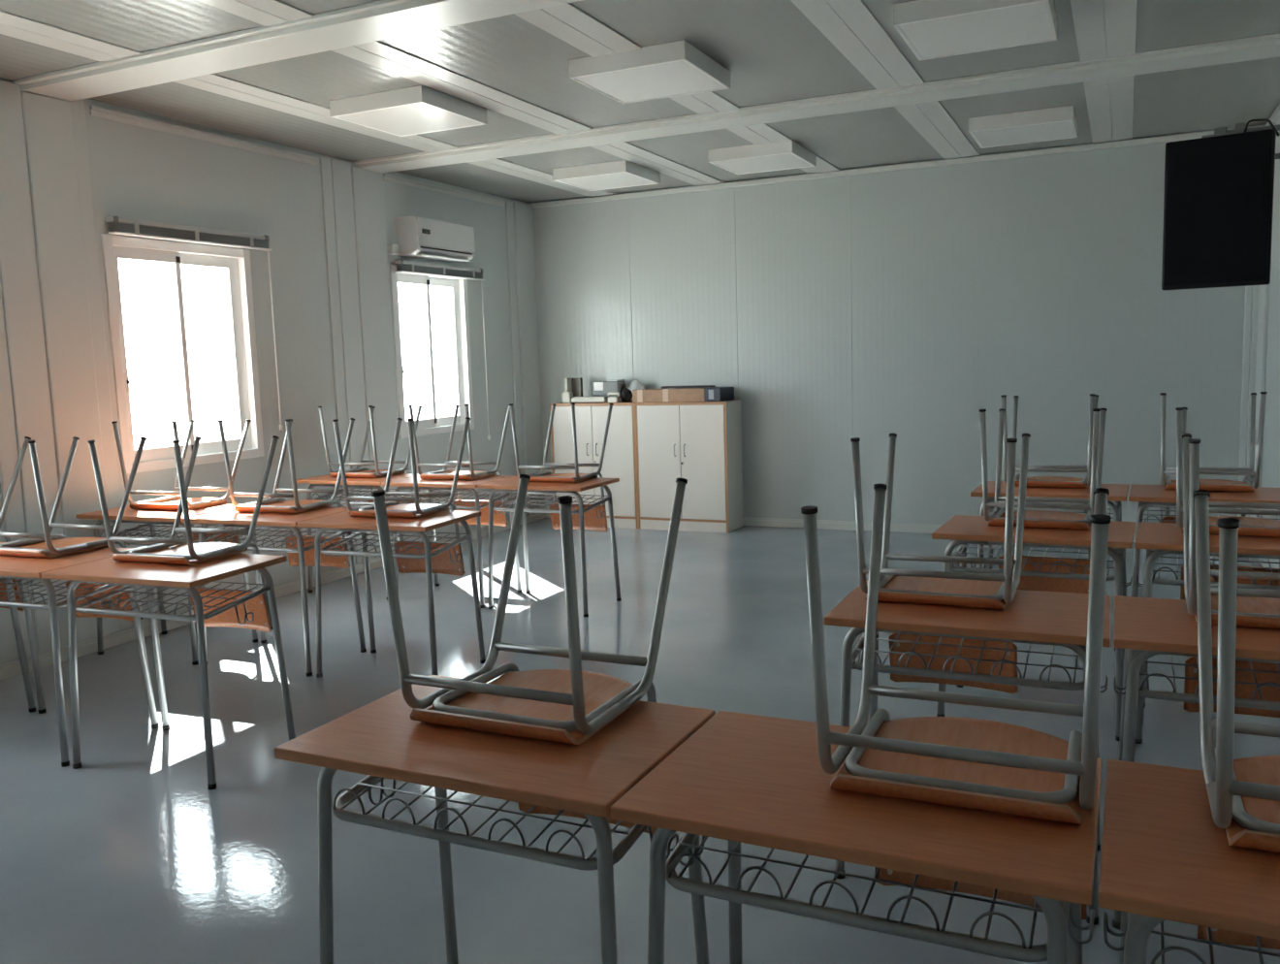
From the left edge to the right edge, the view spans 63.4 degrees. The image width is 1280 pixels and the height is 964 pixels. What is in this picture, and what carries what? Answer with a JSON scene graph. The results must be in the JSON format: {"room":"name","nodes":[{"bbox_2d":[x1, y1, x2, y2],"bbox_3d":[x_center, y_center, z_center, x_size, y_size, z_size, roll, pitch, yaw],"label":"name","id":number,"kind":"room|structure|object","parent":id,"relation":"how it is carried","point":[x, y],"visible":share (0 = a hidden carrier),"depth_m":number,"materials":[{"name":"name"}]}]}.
{"room":"classroom","nodes":[
{"label":"classroom","id":0,"kind":"room"},
{"bbox_2d":[0,78,528,665],"bbox_3d":[-3.090,-0.565,5.376,0.080,2.990,10.000,1,7,25],"label":"wall","id":1,"kind":"structure","parent":0,"point":[139,173],"depth_m":6.83,"materials":[{"name":"white paint"}]},
{"bbox_2d":[0,79,131,657],"bbox_3d":[-3.034,-0.533,5.360,0.036,2.928,0.650,1,7,25],"label":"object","id":2,"kind":"structure","parent":1,"relation":"attached to","point":[54,380],"depth_m":5.33,"materials":[{"name":"white"}]},
{"bbox_2d":[100,233,264,474],"bbox_3d":[-2.708,-0.755,6.170,0.094,1.310,1.045,1,7,25],"label":"window","id":3,"kind":"structure","parent":1,"relation":"in","point":[236,262],"depth_m":6.16,"materials":[{"name":"white"}]},
{"bbox_2d":[105,215,283,430],"bbox_3d":[-2.609,-0.889,6.198,0.056,1.247,1.160,1,7,25],"label":"blind","id":4,"kind":"object","parent":3,"relation":"attached to","point":[117,225],"visible":1,"depth_m":6.09,"materials":[{"name":"grey plastic"}]},
{"bbox_2d":[0,512,546,679],"bbox_3d":[-2.961,0.886,5.508,0.014,0.072,9.800,1,7,25],"label":"baseboard","id":5,"kind":"structure","parent":1,"relation":"attached to","point":[14,668],"depth_m":5.88,"materials":[{"name":"white"}]},
{"bbox_2d":[11,0,581,101],"bbox_3d":[-0.376,-1.928,4.050,5.900,0.042,0.335,1,7,25],"label":"trim","id":6,"kind":"structure","parent":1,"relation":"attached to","point":[382,19],"depth_m":4.57,"materials":[{"name":"white"}]},
{"bbox_2d":[89,105,505,207],"bbox_3d":[-3.177,-1.913,5.000,0.022,0.050,9.370,1,7,25],"label":"trim","id":7,"kind":"structure","parent":1,"relation":"attached to","point":[102,112],"depth_m":6.47,"materials":[{"name":"white"}]},
{"bbox_2d":[320,156,404,564],"bbox_3d":[-2.002,-0.825,7.563,0.036,2.928,0.650,1,7,25],"label":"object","id":8,"kind":"structure","parent":1,"relation":"attached to","point":[353,198],"depth_m":7.48,"materials":[{"name":"white metal"}]},
{"bbox_2d":[389,264,474,438],"bbox_3d":[-1.688,-1.044,8.348,0.094,1.310,1.000,1,7,25],"label":"window","id":9,"kind":"structure","parent":1,"relation":"in","point":[434,425],"depth_m":8.37,"materials":[{"name":"white"}]},
{"bbox_2d":[394,259,490,439],"bbox_3d":[-1.568,-1.025,8.428,0.056,1.457,1.140,1,7,25],"label":"blind","id":10,"kind":"object","parent":9,"relation":"attached to","point":[405,267],"visible":1,"depth_m":8.35,"materials":[{"name":"grey plastic"}]},
{"bbox_2d":[395,215,475,262],"bbox_3d":[-1.599,-1.907,8.171,0.208,0.291,0.760,1,7,25],"label":"air conditioner","id":11,"kind":"object","parent":1,"relation":"attached to","point":[417,237],"visible":1,"depth_m":7.99,"materials":[{"name":"white"}]},
{"bbox_2d":[505,199,544,514],"bbox_3d":[-1.054,-1.087,9.575,0.045,2.920,0.410,1,7,25],"label":"trim","id":12,"kind":"structure","parent":1,"relation":"attached to","point":[519,216],"depth_m":9.52,"materials":[{"name":"white"}]},
{"bbox_2d":[352,32,1279,173],"bbox_3d":[0.684,-2.227,6.314,5.900,0.042,0.330,1,7,25],"label":"ceiling beam","id":13,"kind":"structure","parent":1,"relation":"attached to","point":[1266,46],"depth_m":5.96,"materials":[{"name":"white metal"}]},
{"bbox_2d":[0,517,1279,963],"bbox_3d":[-0.331,1.033,4.296,6.100,0.100,10.000,1,7,25],"label":"floor","id":14,"kind":"structure","parent":0,"point":[127,855],"depth_m":3.66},
{"bbox_2d":[0,542,36,712],"bbox_3d":[-3.101,0.667,4.467,0.707,0.761,0.494,1,7,21],"label":"school desk","id":15,"kind":"object","parent":14,"relation":"on","point":[14,610],"visible":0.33,"depth_m":4.55,"materials":[{"name":"grey metal"}]},
{"bbox_2d":[0,436,31,610],"bbox_3d":[-3.085,0.203,4.633,0.438,0.829,0.551,1,7,21],"label":"chair","id":16,"kind":"object","parent":15,"relation":"on","point":[26,438],"visible":0.34,"depth_m":4.72,"materials":[{"name":"silver metal"}]},
{"bbox_2d":[0,546,159,767],"bbox_3d":[-2.435,0.676,4.207,0.707,0.761,0.494,1,7,21],"label":"school desk","id":17,"kind":"object","parent":14,"relation":"on","point":[23,568],"visible":0.69,"depth_m":4.04,"materials":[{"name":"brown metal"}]},
{"bbox_2d":[0,576,118,609],"bbox_3d":[-2.441,0.431,4.184,0.635,0.059,0.365,1,7,21],"label":"tray","id":18,"kind":"object","parent":17,"relation":"on","point":[51,596],"depth_m":4.02,"materials":[{"name":"grey metal"}]},
{"bbox_2d":[0,436,147,621],"bbox_3d":[-2.417,0.216,4.350,0.438,0.829,0.551,1,7,22],"label":"chair","id":19,"kind":"object","parent":17,"relation":"on","point":[37,545],"visible":0.73,"depth_m":4.38,"materials":[{"name":"silver metal"}]},
{"bbox_2d":[75,503,257,664],"bbox_3d":[-2.508,0.522,5.536,0.707,0.761,0.494,1,7,22],"label":"school desk","id":20,"kind":"object","parent":14,"relation":"on","point":[148,518],"visible":0.44,"depth_m":5.41,"materials":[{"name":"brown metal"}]},
{"bbox_2d":[99,522,238,544],"bbox_3d":[-2.514,0.273,5.514,0.651,0.067,0.397,1,7,25],"label":"tray","id":21,"kind":"object","parent":20,"relation":"on","point":[152,528],"depth_m":5.51,"materials":[{"name":"grey metal"}]},
{"bbox_2d":[111,418,250,553],"bbox_3d":[-2.459,0.063,5.656,0.438,0.829,0.551,1,7,22],"label":"chair","id":22,"kind":"object","parent":20,"relation":"on","point":[170,502],"visible":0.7,"depth_m":5.60,"materials":[{"name":"silver metal"}]},
{"bbox_2d":[41,553,295,789],"bbox_3d":[-1.769,0.686,3.947,0.707,0.761,0.494,1,7,21],"label":"school desk","id":23,"kind":"object","parent":14,"relation":"on","point":[130,575],"visible":0.92,"depth_m":3.84,"materials":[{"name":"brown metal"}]},
{"bbox_2d":[75,580,270,621],"bbox_3d":[-1.776,0.436,3.925,0.653,0.067,0.401,1,7,25],"label":"tray","id":24,"kind":"object","parent":23,"relation":"on","point":[199,616],"depth_m":3.83,"materials":[{"name":"grey metal"}]},
{"bbox_2d":[87,435,279,632],"bbox_3d":[-1.761,0.224,4.107,0.438,0.829,0.551,1,7,21],"label":"chair","id":25,"kind":"object","parent":23,"relation":"on","point":[171,550],"visible":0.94,"depth_m":4.13,"materials":[{"name":"silver metal"}]},
{"bbox_2d":[181,506,366,676],"bbox_3d":[-1.844,0.533,5.272,0.707,0.761,0.494,1,7,22],"label":"school desk","id":26,"kind":"object","parent":14,"relation":"on","point":[230,517],"visible":0.59,"depth_m":5.11,"materials":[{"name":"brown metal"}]},
{"bbox_2d":[204,526,348,552],"bbox_3d":[-1.850,0.283,5.250,0.651,0.067,0.397,1,7,25],"label":"tray","id":27,"kind":"object","parent":26,"relation":"on","point":[300,549],"depth_m":5.15,"materials":[{"name":"grey metal"}]},
{"bbox_2d":[217,417,354,568],"bbox_3d":[-1.807,0.072,5.412,0.438,0.829,0.551,1,7,21],"label":"chair","id":28,"kind":"object","parent":26,"relation":"on","point":[272,504],"visible":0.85,"depth_m":5.44,"materials":[{"name":"silver metal"}]},
{"bbox_2d":[296,473,425,599],"bbox_3d":[-1.826,0.342,6.888,0.707,0.761,0.494,1,7,25],"label":"school desk","id":29,"kind":"object","parent":14,"relation":"on","point":[326,480],"visible":0.34,"depth_m":6.74,"materials":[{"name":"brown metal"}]},
{"bbox_2d":[311,487,412,505],"bbox_3d":[-1.831,0.092,6.864,0.638,0.067,0.370,1,7,25],"label":"tray","id":30,"kind":"object","parent":29,"relation":"on","point":[329,495],"depth_m":6.86,"materials":[{"name":"grey metal"}]},
{"bbox_2d":[318,405,422,504],"bbox_3d":[-1.780,-0.111,6.961,0.438,0.829,0.551,1,7,25],"label":"chair","id":31,"kind":"object","parent":29,"relation":"on","point":[363,472],"visible":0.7,"depth_m":6.81,"materials":[{"name":"silver metal"}]},
{"bbox_2d":[297,510,485,677],"bbox_3d":[-1.179,0.543,5.007,0.707,0.761,0.494,1,7,22],"label":"school desk","id":32,"kind":"object","parent":14,"relation":"on","point":[338,522],"visible":0.97,"depth_m":4.91,"materials":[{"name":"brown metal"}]},
{"bbox_2d":[320,531,470,558],"bbox_3d":[-1.185,0.298,4.984,0.635,0.059,0.365,1,7,22],"label":"tray","id":33,"kind":"object","parent":32,"relation":"on","point":[325,550],"depth_m":4.90,"materials":[{"name":"grey metal"}]},
{"bbox_2d":[332,416,470,575],"bbox_3d":[-1.143,0.085,5.122,0.438,0.829,0.551,1,7,21],"label":"chair","id":34,"kind":"object","parent":32,"relation":"on","point":[441,562],"visible":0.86,"depth_m":5.19,"materials":[{"name":"silver metal"}]},
{"bbox_2d":[381,475,522,607],"bbox_3d":[-1.181,0.358,6.581,0.707,0.761,0.494,1,7,25],"label":"school desk","id":35,"kind":"object","parent":14,"relation":"on","point":[432,485],"visible":0.59,"depth_m":6.42,"materials":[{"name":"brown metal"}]},
{"bbox_2d":[398,489,510,509],"bbox_3d":[-1.186,0.108,6.557,0.638,0.067,0.370,1,7,25],"label":"tray","id":36,"kind":"object","parent":35,"relation":"on","point":[477,505],"depth_m":6.49,"materials":[{"name":"grey metal"}]},
{"bbox_2d":[408,404,510,526],"bbox_3d":[-1.130,-0.099,6.681,0.438,0.829,0.551,1,7,23],"label":"chair","id":37,"kind":"object","parent":35,"relation":"on","point":[499,519],"visible":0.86,"depth_m":6.71,"materials":[{"name":"silver metal"}]},
{"bbox_2d":[274,674,715,963],"bbox_3d":[-0.258,0.859,2.076,0.707,0.761,0.494,1,7,25],"label":"school desk","id":38,"kind":"object","parent":14,"relation":"on","point":[379,740],"visible":0.81,"depth_m":1.92,"materials":[{"name":"brown wood"}]},
{"bbox_2d":[332,774,647,870],"bbox_3d":[-0.263,0.614,2.053,0.635,0.059,0.365,1,7,25],"label":"tray","id":39,"kind":"object","parent":38,"relation":"on","point":[607,856],"depth_m":1.89,"materials":[{"name":"grey metal"}]},
{"bbox_2d":[371,474,687,834],"bbox_3d":[-0.192,0.401,2.187,0.438,0.829,0.551,1,7,25],"label":"chair","id":40,"kind":"object","parent":38,"relation":"on","point":[569,706],"visible":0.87,"depth_m":2.08,"materials":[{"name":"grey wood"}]},
{"bbox_2d":[477,476,621,617],"bbox_3d":[-0.535,0.374,6.274,0.707,0.761,0.494,1,7,25],"label":"school desk","id":41,"kind":"object","parent":14,"relation":"on","point":[510,485],"visible":0.89,"depth_m":6.19,"materials":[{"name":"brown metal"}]},
{"bbox_2d":[493,492,610,513],"bbox_3d":[-0.540,0.124,6.249,0.638,0.067,0.370,1,7,25],"label":"tray","id":42,"kind":"object","parent":41,"relation":"on","point":[581,510],"depth_m":6.17,"materials":[{"name":"grey metal"}]},
{"bbox_2d":[509,402,613,532],"bbox_3d":[-0.459,-0.082,6.357,0.438,0.829,0.551,1,7,24],"label":"chair","id":43,"kind":"object","parent":41,"relation":"on","point":[592,522],"visible":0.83,"depth_m":6.41,"materials":[{"name":"silver metal"}]},
{"bbox_2d":[549,400,638,528],"bbox_3d":[-0.340,-0.166,9.335,0.833,1.103,0.420,1,7,25],"label":"base cabinet","id":44,"kind":"object","parent":14,"relation":"on","point":[620,454],"visible":0.62,"depth_m":9.12,"materials":[{"name":"white laminate"}]},
{"bbox_2d":[562,377,582,403],"bbox_3d":[-0.605,-0.824,9.308,0.135,0.225,0.190,1,7,19],"label":"container","id":45,"kind":"object","parent":44,"relation":"on","point":[573,387],"visible":0.77,"depth_m":9.32,"materials":[{"name":"beige plastic"}]},
{"bbox_2d":[571,396,607,402],"bbox_3d":[-0.437,-0.733,9.183,0.340,0.046,0.110,2,8,27],"label":"keyboard","id":46,"kind":"object","parent":44,"relation":"on","point":[575,399],"visible":0.98,"depth_m":9.13,"materials":[{"name":"beige plastic"}]},
{"bbox_2d":[591,379,624,402],"bbox_3d":[-0.282,-0.817,9.287,0.260,0.196,0.173,1,7,22],"label":"projector","id":47,"kind":"object","parent":44,"relation":"on","point":[598,388],"visible":0.73,"depth_m":9.21,"materials":[{"name":"grey plastic"}]},
{"bbox_2d":[607,392,621,402],"bbox_3d":[-0.224,-0.740,9.071,0.147,0.090,0.070,3,8,36],"label":"telephone","id":48,"kind":"object","parent":44,"relation":"on","point":[618,399],"visible":1,"depth_m":9.04,"materials":[{"name":"beige plastic"}]},
{"bbox_2d":[620,386,632,402],"bbox_3d":[-0.114,-0.764,9.075,0.107,0.130,0.108,1,7,25],"label":"pouch","id":49,"kind":"object","parent":44,"relation":"on","point":[626,395],"visible":0.98,"depth_m":9.04,"materials":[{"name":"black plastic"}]},
{"bbox_2d":[626,379,644,398],"bbox_3d":[-0.035,-0.820,9.236,0.169,0.198,0.110,-2,7,2],"label":"cloth bundle","id":50,"kind":"object","parent":44,"relation":"on","point":[635,384],"visible":0.43,"depth_m":9.19,"materials":[{"name":"white fabric"}]},
{"bbox_2d":[634,399,743,533],"bbox_3d":[0.421,-0.148,8.981,0.838,1.103,0.420,1,7,25],"label":"base cabinet","id":51,"kind":"object","parent":14,"relation":"on","point":[698,442],"visible":0.98,"depth_m":8.81,"materials":[{"name":"white laminate"}]},
{"bbox_2d":[632,387,704,402],"bbox_3d":[0.272,-0.747,8.916,0.670,0.109,0.172,1,7,25],"label":"cardboard box","id":52,"kind":"object","parent":51,"relation":"on","point":[688,394],"visible":0.8,"depth_m":8.84,"materials":[{"name":"beige"}]},
{"bbox_2d":[661,384,715,388],"bbox_3d":[0.420,-0.774,9.021,0.480,0.128,0.100,1,7,25],"label":"case","id":53,"kind":"object","parent":52,"relation":"on","point":[695,386],"visible":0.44,"depth_m":8.98,"materials":[{"name":"black plastic"}]},
{"bbox_2d":[704,386,734,401],"bbox_3d":[0.669,-0.743,8.751,0.160,0.115,0.242,3,8,33],"label":"file","id":54,"kind":"object","parent":51,"relation":"on","point":[712,394],"visible":1,"depth_m":8.67,"materials":[{"name":"blue"}]},
{"bbox_2d":[610,710,1102,963],"bbox_3d":[0.389,0.875,1.770,0.707,0.761,0.494,1,7,25],"label":"school desk","id":55,"kind":"object","parent":14,"relation":"on","point":[756,780],"visible":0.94,"depth_m":1.60,"materials":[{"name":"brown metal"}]},
{"bbox_2d":[665,832,1070,961],"bbox_3d":[0.383,0.630,1.747,0.635,0.059,0.365,1,7,25],"label":"tray","id":56,"kind":"object","parent":55,"relation":"on","point":[1055,949],"depth_m":1.59,"materials":[{"name":"grey metal"}]},
{"bbox_2d":[800,482,1111,919],"bbox_3d":[0.571,0.422,1.804,0.438,0.829,0.551,1,7,24],"label":"chair","id":57,"kind":"object","parent":55,"relation":"on","point":[962,762],"visible":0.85,"depth_m":1.67,"materials":[{"name":"silver metal"}]},
{"bbox_2d":[824,580,1111,925],"bbox_3d":[0.933,0.722,2.927,0.707,0.761,0.494,1,7,24],"label":"school desk","id":58,"kind":"object","parent":14,"relation":"on","point":[1032,617],"visible":0.7,"depth_m":2.77,"materials":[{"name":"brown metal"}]},
{"bbox_2d":[850,433,1030,693],"bbox_3d":[0.908,0.261,3.083,0.438,0.829,0.551,1,7,25],"label":"chair","id":59,"kind":"object","parent":58,"relation":"on","point":[988,591],"visible":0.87,"depth_m":3.12,"materials":[{"name":"wood"}]},
{"bbox_2d":[851,631,1084,690],"bbox_3d":[0.927,0.472,2.903,0.637,0.067,0.370,1,7,25],"label":"tray","id":60,"kind":"object","parent":58,"relation":"on","point":[859,647],"depth_m":2.78,"materials":[{"name":"grey metal"}]},
{"bbox_2d":[931,514,1136,740],"bbox_3d":[1.580,0.557,4.152,0.707,0.761,0.494,2,8,27],"label":"school desk","id":61,"kind":"object","parent":14,"relation":"on","point":[965,529],"visible":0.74,"depth_m":3.98,"materials":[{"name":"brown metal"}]},
{"bbox_2d":[950,544,1124,580],"bbox_3d":[1.575,0.312,4.129,0.635,0.059,0.365,2,8,27],"label":"tray","id":62,"kind":"object","parent":61,"relation":"on","point":[1119,563],"depth_m":4.03,"materials":[{"name":"grey metal"}]},
{"bbox_2d":[979,408,1106,593],"bbox_3d":[1.663,0.099,4.265,0.438,0.829,0.551,2,8,27],"label":"chair","id":63,"kind":"object","parent":61,"relation":"on","point":[1033,518],"visible":0.73,"depth_m":4.31,"materials":[{"name":"silver metal"}]},
{"bbox_2d":[970,480,1129,651],"bbox_3d":[2.089,0.409,5.281,0.707,0.761,0.494,2,7,26],"label":"school desk","id":64,"kind":"object","parent":14,"relation":"on","point":[1118,493],"visible":0.23,"depth_m":5.15,"materials":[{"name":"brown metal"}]},
{"bbox_2d":[1001,393,1098,514],"bbox_3d":[2.155,-0.055,5.437,0.438,0.829,0.551,1,7,26],"label":"chair","id":65,"kind":"object","parent":64,"relation":"on","point":[1032,481],"visible":0.53,"depth_m":5.26,"materials":[{"name":"silver metal"}]},
{"bbox_2d":[988,501,1120,518],"bbox_3d":[2.085,0.159,5.256,0.642,0.067,0.379,1,7,25],"label":"tray","id":66,"kind":"object","parent":64,"relation":"on","point":[1116,513],"depth_m":5.24,"materials":[{"name":"grey metal"}]},
{"bbox_2d":[1098,759,1279,963],"bbox_3d":[1.034,0.891,1.464,0.707,0.761,0.494,1,7,25],"label":"school desk","id":67,"kind":"object","parent":14,"relation":"on","point":[1165,856],"visible":0.91,"depth_m":1.42,"materials":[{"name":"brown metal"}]},
{"bbox_2d":[1127,912,1279,963],"bbox_3d":[1.029,0.641,1.440,0.637,0.067,0.369,1,7,25],"label":"tray","id":68,"kind":"object","parent":67,"relation":"on","point":[1136,944],"depth_m":1.41,"materials":[{"name":"grey metal"}]},
{"bbox_2d":[1193,489,1279,949],"bbox_3d":[1.088,0.434,1.569,0.438,0.829,0.551,1,7,25],"label":"chair","id":69,"kind":"object","parent":67,"relation":"on","point":[1243,793],"visible":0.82,"depth_m":1.51,"materials":[{"name":"silver metal"}]},
{"bbox_2d":[1112,595,1279,929],"bbox_3d":[1.583,0.737,2.630,0.707,0.761,0.494,1,7,24],"label":"school desk","id":70,"kind":"object","parent":14,"relation":"on","point":[1153,626],"visible":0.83,"depth_m":2.56,"materials":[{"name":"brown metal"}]},
{"bbox_2d":[1126,648,1279,710],"bbox_3d":[1.578,0.491,2.607,0.635,0.059,0.365,1,7,24],"label":"tray","id":71,"kind":"object","parent":70,"relation":"on","point":[1133,674],"depth_m":2.56,"materials":[{"name":"grey metal"}]},
{"bbox_2d":[1182,433,1279,718],"bbox_3d":[1.667,0.280,2.726,0.438,0.829,0.551,1,7,26],"label":"chair","id":72,"kind":"object","parent":70,"relation":"on","point":[1255,607],"visible":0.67,"depth_m":2.83,"materials":[{"name":"silver metal"}]},
{"bbox_2d":[1128,483,1279,596],"bbox_3d":[2.730,0.426,4.964,0.707,0.761,0.494,2,7,26],"label":"school desk","id":73,"kind":"object","parent":14,"relation":"on","point":[1154,495],"visible":0.41,"depth_m":4.88,"materials":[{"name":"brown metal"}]},
{"bbox_2d":[1138,506,1279,523],"bbox_3d":[2.725,0.177,4.940,0.642,0.067,0.379,1,7,25],"label":"tray","id":74,"kind":"object","parent":73,"relation":"on","point":[1140,512],"depth_m":4.97,"materials":[{"name":"grey metal"}]},
{"bbox_2d":[1159,391,1267,523],"bbox_3d":[2.811,-0.039,5.131,0.438,0.829,0.551,2,8,27],"label":"chair","id":75,"kind":"object","parent":73,"relation":"on","point":[1221,485],"visible":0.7,"depth_m":4.97,"materials":[{"name":"silver metal"}]},
{"bbox_2d":[1134,521,1279,743],"bbox_3d":[2.217,0.576,3.828,0.707,0.761,0.494,2,8,27],"label":"school desk","id":76,"kind":"object","parent":14,"relation":"on","point":[1165,538],"visible":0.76,"depth_m":3.76,"materials":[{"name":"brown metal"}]},
{"bbox_2d":[1147,549,1279,590],"bbox_3d":[2.213,0.326,3.804,0.646,0.067,0.386,1,7,25],"label":"tray","id":77,"kind":"object","parent":76,"relation":"on","point":[1150,579],"depth_m":3.77,"materials":[{"name":"grey metal"}]},
{"bbox_2d":[1175,407,1279,599],"bbox_3d":[2.297,0.113,3.972,0.438,0.829,0.551,2,8,29],"label":"chair","id":78,"kind":"object","parent":76,"relation":"on","point":[1249,526],"visible":0.52,"depth_m":3.86,"materials":[{"name":"silver metal"}]},
{"bbox_2d":[0,0,1279,203],"bbox_3d":[-0.416,-1.975,3.937,6.080,0.080,10.000,1,7,25],"label":"ceiling","id":79,"kind":"structure","parent":0,"point":[772,52],"depth_m":5.44,"materials":[{"name":"grey metal"}]},
{"bbox_2d":[329,85,486,136],"bbox_3d":[-1.301,-2.091,5.871,0.620,0.085,0.620,1,7,25],"label":"ceiling lamp","id":80,"kind":"object","parent":79,"relation":"attached to","point":[418,110],"visible":1,"depth_m":5.72,"materials":[{"name":"white"}]},
{"bbox_2d":[336,102,481,135],"bbox_3d":[-1.300,-2.056,5.875,0.582,0.010,0.582,1,7,25],"label":"diffuser","id":81,"kind":"object","parent":80,"relation":"attached to","point":[394,118],"depth_m":5.81,"materials":[{"name":"white"}]},
{"bbox_2d":[552,160,659,191],"bbox_3d":[-0.256,-2.384,8.079,0.620,0.085,0.620,1,7,25],"label":"ceiling lamp","id":82,"kind":"object","parent":79,"relation":"attached to","point":[624,173],"visible":1,"depth_m":7.91,"materials":[{"name":"white"}]},
{"bbox_2d":[559,172,655,190],"bbox_3d":[-0.255,-2.349,8.083,0.582,0.010,0.582,1,7,25],"label":"diffuser","id":83,"kind":"object","parent":82,"relation":"attached to","point":[585,180],"depth_m":8.02,"materials":[{"name":"white"}]},
{"bbox_2d":[568,39,730,103],"bbox_3d":[0.059,-2.059,5.239,0.620,0.085,0.620,1,7,25],"label":"ceiling lamp","id":84,"kind":"object","parent":79,"relation":"attached to","point":[674,69],"visible":1,"depth_m":5.09,"materials":[{"name":"white"}]},
{"bbox_2d":[575,61,725,102],"bbox_3d":[0.060,-2.024,5.243,0.582,0.010,0.582,1,7,25],"label":"diffuser","id":85,"kind":"object","parent":84,"relation":"attached to","point":[623,81],"depth_m":5.18,"materials":[{"name":"white"}]},
{"bbox_2d":[707,140,816,174],"bbox_3d":[0.895,-2.357,7.543,0.620,0.085,0.620,1,7,25],"label":"ceiling lamp","id":86,"kind":"object","parent":79,"relation":"attached to","point":[783,155],"visible":1,"depth_m":7.37,"materials":[{"name":"white"}]},
{"bbox_2d":[712,153,811,173],"bbox_3d":[0.897,-2.322,7.547,0.582,0.010,0.582,1,7,25],"label":"diffuser","id":87,"kind":"object","parent":86,"relation":"attached to","point":[735,163],"depth_m":7.48,"materials":[{"name":"white"}]},
{"bbox_2d":[893,0,1057,60],"bbox_3d":[1.491,-2.026,4.572,0.620,0.085,0.620,1,7,25],"label":"ceiling lamp","id":88,"kind":"object","parent":79,"relation":"attached to","point":[931,29],"visible":1,"depth_m":4.47,"materials":[{"name":"white"}]},
{"bbox_2d":[968,105,1077,148],"bbox_3d":[2.518,-2.319,6.788,0.620,0.085,0.620,1,7,25],"label":"ceiling lamp","id":89,"kind":"object","parent":79,"relation":"attached to","point":[1053,123],"visible":1,"depth_m":6.61,"materials":[{"name":"white"}]},
{"bbox_2d":[972,120,1074,147],"bbox_3d":[2.519,-2.283,6.792,0.582,0.010,0.582,1,7,25],"label":"diffuser","id":90,"kind":"object","parent":89,"relation":"attached to","point":[1008,132],"depth_m":6.71,"materials":[{"name":"white"}]},
{"bbox_2d":[530,124,1265,524],"bbox_3d":[1.710,-1.088,8.553,6.080,2.990,0.080,1,7,25],"label":"wall","id":91,"kind":"structure","parent":0,"point":[872,306],"depth_m":8.29,"materials":[{"name":"grey paint"}]},
{"bbox_2d":[0,10,617,196],"bbox_3d":[-2.382,-1.978,4.858,0.260,0.007,9.800,1,7,25],"label":"trim","id":92,"kind":"structure","parent":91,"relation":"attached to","point":[12,25],"depth_m":5.50,"materials":[{"name":"white"}]},
{"bbox_2d":[196,0,725,186],"bbox_3d":[-1.457,-1.956,4.428,0.260,0.007,9.800,1,7,25],"label":"trim","id":93,"kind":"structure","parent":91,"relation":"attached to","point":[267,13],"depth_m":5.46,"materials":[{"name":"white"}]},
{"bbox_2d":[513,2,840,173],"bbox_3d":[-0.560,-1.935,4.010,0.260,0.007,9.800,1,7,25],"label":"trim","id":94,"kind":"structure","parent":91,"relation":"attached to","point":[566,22],"depth_m":4.84,"materials":[{"name":"white"}]},
{"bbox_2d":[545,512,1135,542],"bbox_3d":[1.754,0.366,8.672,5.840,0.072,0.014,1,7,25],"label":"baseboard","id":95,"kind":"structure","parent":91,"relation":"attached to","point":[755,522],"depth_m":8.71,"materials":[{"name":"white"}]},
{"bbox_2d":[790,0,980,159],"bbox_3d":[0.415,-1.912,3.557,0.260,0.007,9.800,1,7,25],"label":"trim","id":96,"kind":"structure","parent":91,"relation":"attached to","point":[849,25],"depth_m":5.22,"materials":[{"name":"white"}]},
{"bbox_2d":[526,126,1261,208],"bbox_3d":[1.634,-2.486,8.342,5.900,0.038,0.030,1,7,25],"label":"trim","id":97,"kind":"structure","parent":91,"relation":"attached to","point":[1193,136],"depth_m":8.16,"materials":[{"name":"white"}]},
{"bbox_2d":[1069,0,1137,143],"bbox_3d":[1.366,-1.889,3.114,0.260,0.007,9.800,1,7,25],"label":"trim","id":98,"kind":"structure","parent":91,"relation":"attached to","point":[1104,29],"depth_m":5.21,"materials":[{"name":"white"}]},
{"bbox_2d":[1260,116,1279,568],"bbox_3d":[2.331,-0.437,2.854,0.080,2.990,10.000,1,7,25],"label":"wall","id":99,"kind":"structure","parent":0,"point":[1270,472],"depth_m":6.63,"materials":[{"name":"white"}]},
{"bbox_2d":[1236,122,1276,517],"bbox_3d":[4.228,-0.948,7.125,0.105,2.890,0.400,1,7,25],"label":"trim","id":100,"kind":"structure","parent":99,"relation":"attached to","point":[1256,305],"depth_m":7.25,"materials":[{"name":"white"}]},
{"bbox_2d":[1265,102,1279,126],"bbox_3d":[2.231,-1.831,2.700,0.030,0.040,9.770,1,7,25],"label":"trim","id":101,"kind":"structure","parent":99,"relation":"attached to","point":[1276,113],"depth_m":6.60,"materials":[{"name":"white"}]},
{"bbox_3d":[3.570,-1.835,5.559,0.015,0.220,0.180,1,7,25],"label":"wall bracket","id":102,"kind":"object","parent":99,"relation":"attached to","visible":0},
{"bbox_2d":[1161,118,1279,290],"bbox_3d":[3.239,-1.525,5.718,0.603,0.892,0.200,3,8,35],"label":"television","id":103,"kind":"object","parent":102,"relation":"hanging from","point":[1218,199],"visible":1,"depth_m":5.66,"materials":[{"name":"black"}]},
{"label":"outside","id":104,"kind":"structure","parent":0,"visible":0},
{"bbox_2d":[131,411,454,449],"bbox_3d":[-18.303,0.801,14.240,34.840,0.150,60.000,1,7,25],"label":"ground","id":105,"kind":"structure","parent":104,"point":[158,430],"depth_m":36.04,"materials":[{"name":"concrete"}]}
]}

